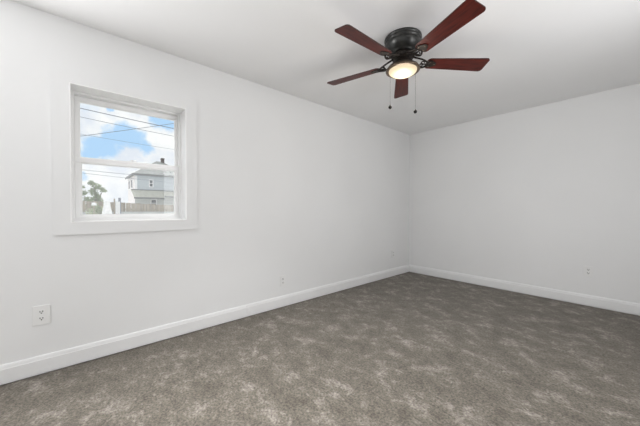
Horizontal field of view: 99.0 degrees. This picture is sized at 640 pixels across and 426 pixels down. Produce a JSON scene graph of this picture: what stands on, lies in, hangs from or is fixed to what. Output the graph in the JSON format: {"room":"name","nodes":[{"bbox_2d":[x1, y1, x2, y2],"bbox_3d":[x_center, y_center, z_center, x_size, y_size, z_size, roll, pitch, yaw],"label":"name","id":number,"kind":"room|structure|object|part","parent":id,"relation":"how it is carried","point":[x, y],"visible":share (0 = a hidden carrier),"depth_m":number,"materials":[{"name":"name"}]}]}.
{"room":"empty bedroom","nodes":[
{"label":"empty bedroom","id":0,"kind":"room"},
{"bbox_2d":[0,0,409,384],"bbox_3d":[-1.122,-0.143,2.654,7.316,2.440,0.240,-1,1,-41],"label":"wall","id":1,"kind":"structure","parent":0,"point":[312,194],"depth_m":2.50,"materials":[{"name":"paint"}]},
{"bbox_2d":[32,304,50,325],"bbox_3d":[-1.874,0.687,1.840,0.086,0.130,0.011,-1,1,-41],"label":"wall outlet","id":2,"kind":"object","parent":1,"relation":"attached to","point":[41,315],"visible":1,"depth_m":1.84,"materials":[{"name":"white plastic"}]},
{"bbox_2d":[52,66,196,235],"bbox_3d":[-1.472,-0.426,2.174,0.933,1.154,0.015,-1,1,-41],"label":"trim","id":3,"kind":"structure","parent":1,"relation":"attached to","point":[61,77],"depth_m":2.00,"materials":[{"name":"paint"}]},
{"bbox_2d":[69,82,186,222],"bbox_3d":[-1.549,-0.428,2.261,0.761,0.982,0.251,-1,1,-41],"label":"window","id":4,"kind":"structure","parent":1,"relation":"in","point":[78,93],"depth_m":2.23,"materials":[{"name":"white paint"}]},
{"bbox_3d":[-1.615,-0.646,2.334,0.717,0.504,0.036,-1,1,-41],"label":"sash","id":5,"kind":"part","parent":4,"relation":"part of","materials":[{"name":"clear glass"}]},
{"bbox_3d":[-1.588,-0.193,2.309,0.717,0.467,0.036,-1,1,-41],"label":"sash","id":6,"kind":"part","parent":4,"relation":"part of","materials":[{"name":"white plastic"}]},
{"bbox_2d":[0,265,409,384],"bbox_3d":[-1.039,1.008,2.574,7.016,0.117,0.017,-1,1,-41],"label":"baseboard","id":7,"kind":"structure","parent":1,"relation":"attached to","point":[9,372],"depth_m":2.28,"materials":[{"name":"paint"}]},
{"bbox_2d":[280,275,284,285],"bbox_3d":[-0.424,0.772,3.114,0.072,0.118,0.011,-1,1,-41],"label":"wall outlet","id":8,"kind":"object","parent":1,"relation":"attached to","point":[282,278],"visible":1,"depth_m":3.11,"materials":[{"name":"white plastic"}]},
{"bbox_2d":[0,272,639,425],"bbox_3d":[0.047,1.197,1.338,7.316,0.200,3.790,-1,1,-41],"label":"floor","id":9,"kind":"structure","parent":0,"point":[408,348],"depth_m":1.92,"materials":[{"name":"carpet"}]},
{"bbox_2d":[12,0,639,134],"bbox_3d":[0.051,-1.418,1.302,7.316,0.150,3.790,-1,1,-41],"label":"ceiling","id":10,"kind":"structure","parent":0,"point":[539,52],"depth_m":2.20,"materials":[{"name":"paint"}]},
{"bbox_2d":[327,0,489,112],"bbox_3d":[0.607,-1.073,2.104,1.242,0.559,1.285,-1,1,-41],"label":"ceiling fan","id":11,"kind":"object","parent":10,"relation":"hanging from","point":[402,45],"visible":1,"depth_m":2.02,"materials":[{"name":"brown wood"}]},
{"bbox_3d":[0.289,-1.170,2.357,0.476,0.006,0.138,1,13,33],"label":"blade","id":12,"kind":"part","parent":11,"relation":"part of","materials":[{"name":"brown wood"}]},
{"bbox_3d":[0.312,-1.163,1.860,0.476,0.006,0.138,-1,13,-39],"label":"blade","id":13,"kind":"part","parent":11,"relation":"part of","materials":[{"name":"brown wood"}]},
{"bbox_3d":[0.755,-1.172,2.532,0.138,0.006,0.476,-12,-3,15],"label":"blade","id":14,"kind":"part","parent":11,"relation":"part of","materials":[{"name":"brown wood"}]},
{"bbox_3d":[0.642,-1.087,2.126,0.211,0.041,0.211,-1,1,-41],"label":"lamp glass","id":15,"kind":"part","parent":11,"relation":"part of","materials":[{"name":"white glass"}]},
{"bbox_3d":[0.792,-1.161,1.729,0.138,0.006,0.476,13,-4,-20],"label":"blade","id":16,"kind":"part","parent":11,"relation":"part of","materials":[{"name":"brown wood"}]},
{"bbox_3d":[1.065,-1.166,2.144,0.476,0.006,0.138,0,-11,-3],"label":"blade","id":17,"kind":"part","parent":11,"relation":"part of","materials":[{"name":"brown wood"}]},
{"bbox_2d":[409,83,639,315],"bbox_3d":[2.772,-0.151,3.649,0.150,2.440,3.400,-1,1,-41],"label":"wall","id":18,"kind":"structure","parent":0,"point":[540,195],"depth_m":3.51,"materials":[{"name":"paint"}]},
{"bbox_2d":[409,265,639,314],"bbox_3d":[2.713,1.000,3.604,0.015,0.116,3.384,-1,1,-41],"label":"baseboard","id":19,"kind":"structure","parent":18,"relation":"attached to","point":[618,305],"depth_m":3.49,"materials":[{"name":"paint"}]},
{"bbox_2d":[584,266,592,276],"bbox_3d":[3.101,0.675,3.161,0.011,0.118,0.078,-1,1,-41],"label":"wall outlet","id":20,"kind":"object","parent":18,"relation":"attached to","point":[588,270],"visible":1,"depth_m":3.16,"materials":[{"name":"white plastic"}]},
{"label":"outside","id":21,"kind":"structure","parent":0,"visible":0},
{"bbox_2d":[80,108,173,128],"bbox_3d":[-7.000,-4.547,13.235,25.003,1.095,0.032,-1,1,-41],"label":"overhead cable","id":22,"kind":"object","parent":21,"point":[80,108],"visible":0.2,"depth_m":11.88,"materials":[{"name":"grey plastic"}]},
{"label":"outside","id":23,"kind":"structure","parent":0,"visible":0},
{"bbox_2d":[82,117,170,135],"bbox_3d":[-7.000,-4.204,13.240,25.002,1.185,0.020,-1,1,-41],"label":"overhead cable","id":24,"kind":"object","parent":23,"point":[82,117],"visible":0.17,"depth_m":11.93,"materials":[{"name":"grey plastic"}]},
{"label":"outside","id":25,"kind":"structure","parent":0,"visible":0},
{"bbox_2d":[83,123,173,135],"bbox_3d":[-7.628,-4.405,13.351,10.349,3.809,0.024,-1,1,-41],"label":"overhead cable","id":26,"kind":"object","parent":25,"point":[172,123],"visible":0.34,"depth_m":12.27,"materials":[{"name":"grey plastic"}]},
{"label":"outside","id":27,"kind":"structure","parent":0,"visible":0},
{"bbox_2d":[87,170,173,178],"bbox_3d":[-7.003,-2.067,13.270,25.002,0.832,0.020,-1,1,-41],"label":"overhead cable","id":28,"kind":"object","parent":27,"point":[87,170],"visible":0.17,"depth_m":12.04,"materials":[{"name":"grey plastic"}]},
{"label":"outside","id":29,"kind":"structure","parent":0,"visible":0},
{"bbox_2d":[85,173,172,182],"bbox_3d":[-7.004,-1.966,13.271,25.002,1.224,0.018,-1,1,-41],"label":"overhead cable","id":30,"kind":"object","parent":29,"point":[85,173],"visible":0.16,"depth_m":11.91,"materials":[{"name":"grey plastic"}]},
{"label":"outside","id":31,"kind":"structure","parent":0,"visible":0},
{"bbox_3d":[-36.703,1.015,64.614,210.000,0.300,139.710,-1,1,-41],"label":"ground","id":32,"kind":"structure","parent":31,"visible":0},
{"bbox_2d":[82,185,91,200],"bbox_3d":[-8.537,0.327,9.969,0.380,2.678,0.346,0,1,-23],"label":"shrub","id":33,"kind":"object","parent":32,"relation":"on","point":[87,198],"visible":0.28,"depth_m":9.93,"materials":[{"name":"green plant"}]},
{"bbox_2d":[85,203,102,213],"bbox_3d":[-6.681,0.698,8.286,0.654,1.988,0.330,-1,1,-41],"label":"shrub","id":34,"kind":"object","parent":32,"relation":"on","point":[98,209],"visible":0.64,"depth_m":8.19,"materials":[{"name":"green plant"}]},
{"bbox_2d":[91,203,96,213],"bbox_3d":[-6.129,0.711,7.428,0.116,1.985,0.116,-1,1,-41],"label":"garden lamp","id":35,"kind":"object","parent":32,"relation":"on","point":[92,204],"visible":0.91,"depth_m":7.41,"materials":[{"name":"white"}]},
{"bbox_2d":[87,180,107,204],"bbox_3d":[-9.235,0.143,11.331,0.647,3.006,0.428,0,1,-22],"label":"tree","id":36,"kind":"object","parent":32,"relation":"on","point":[96,197],"visible":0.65,"depth_m":11.27,"materials":[{"name":"green plant"}]},
{"bbox_2d":[102,201,111,213],"bbox_3d":[-4.071,0.752,5.238,0.176,1.970,0.183,-1,1,-41],"label":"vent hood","id":37,"kind":"object","parent":32,"relation":"on","point":[106,207],"visible":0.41,"depth_m":5.18,"materials":[{"name":"white"}]},
{"bbox_2d":[82,198,173,213],"bbox_3d":[-6.494,0.571,9.686,15.000,2.200,0.320,-1,1,-41],"label":"wooden fence","id":38,"kind":"object","parent":32,"relation":"on","point":[118,207],"visible":0.19,"depth_m":9.63,"materials":[{"name":"grey wood"}]},
{"bbox_3d":[-6.837,0.647,9.253,0.120,2.060,0.120,-1,1,-41],"label":"post","id":39,"kind":"part","parent":38,"relation":"part of","materials":[{"name":"white wood"}]},
{"bbox_2d":[125,158,173,211],"bbox_3d":[-27.285,-4.145,46.457,8.800,10.550,10.010,-1,1,-41],"label":"house","id":40,"kind":"structure","parent":32,"relation":"on","point":[144,191],"depth_m":43.06,"materials":[{"name":"blue"}]}
]}

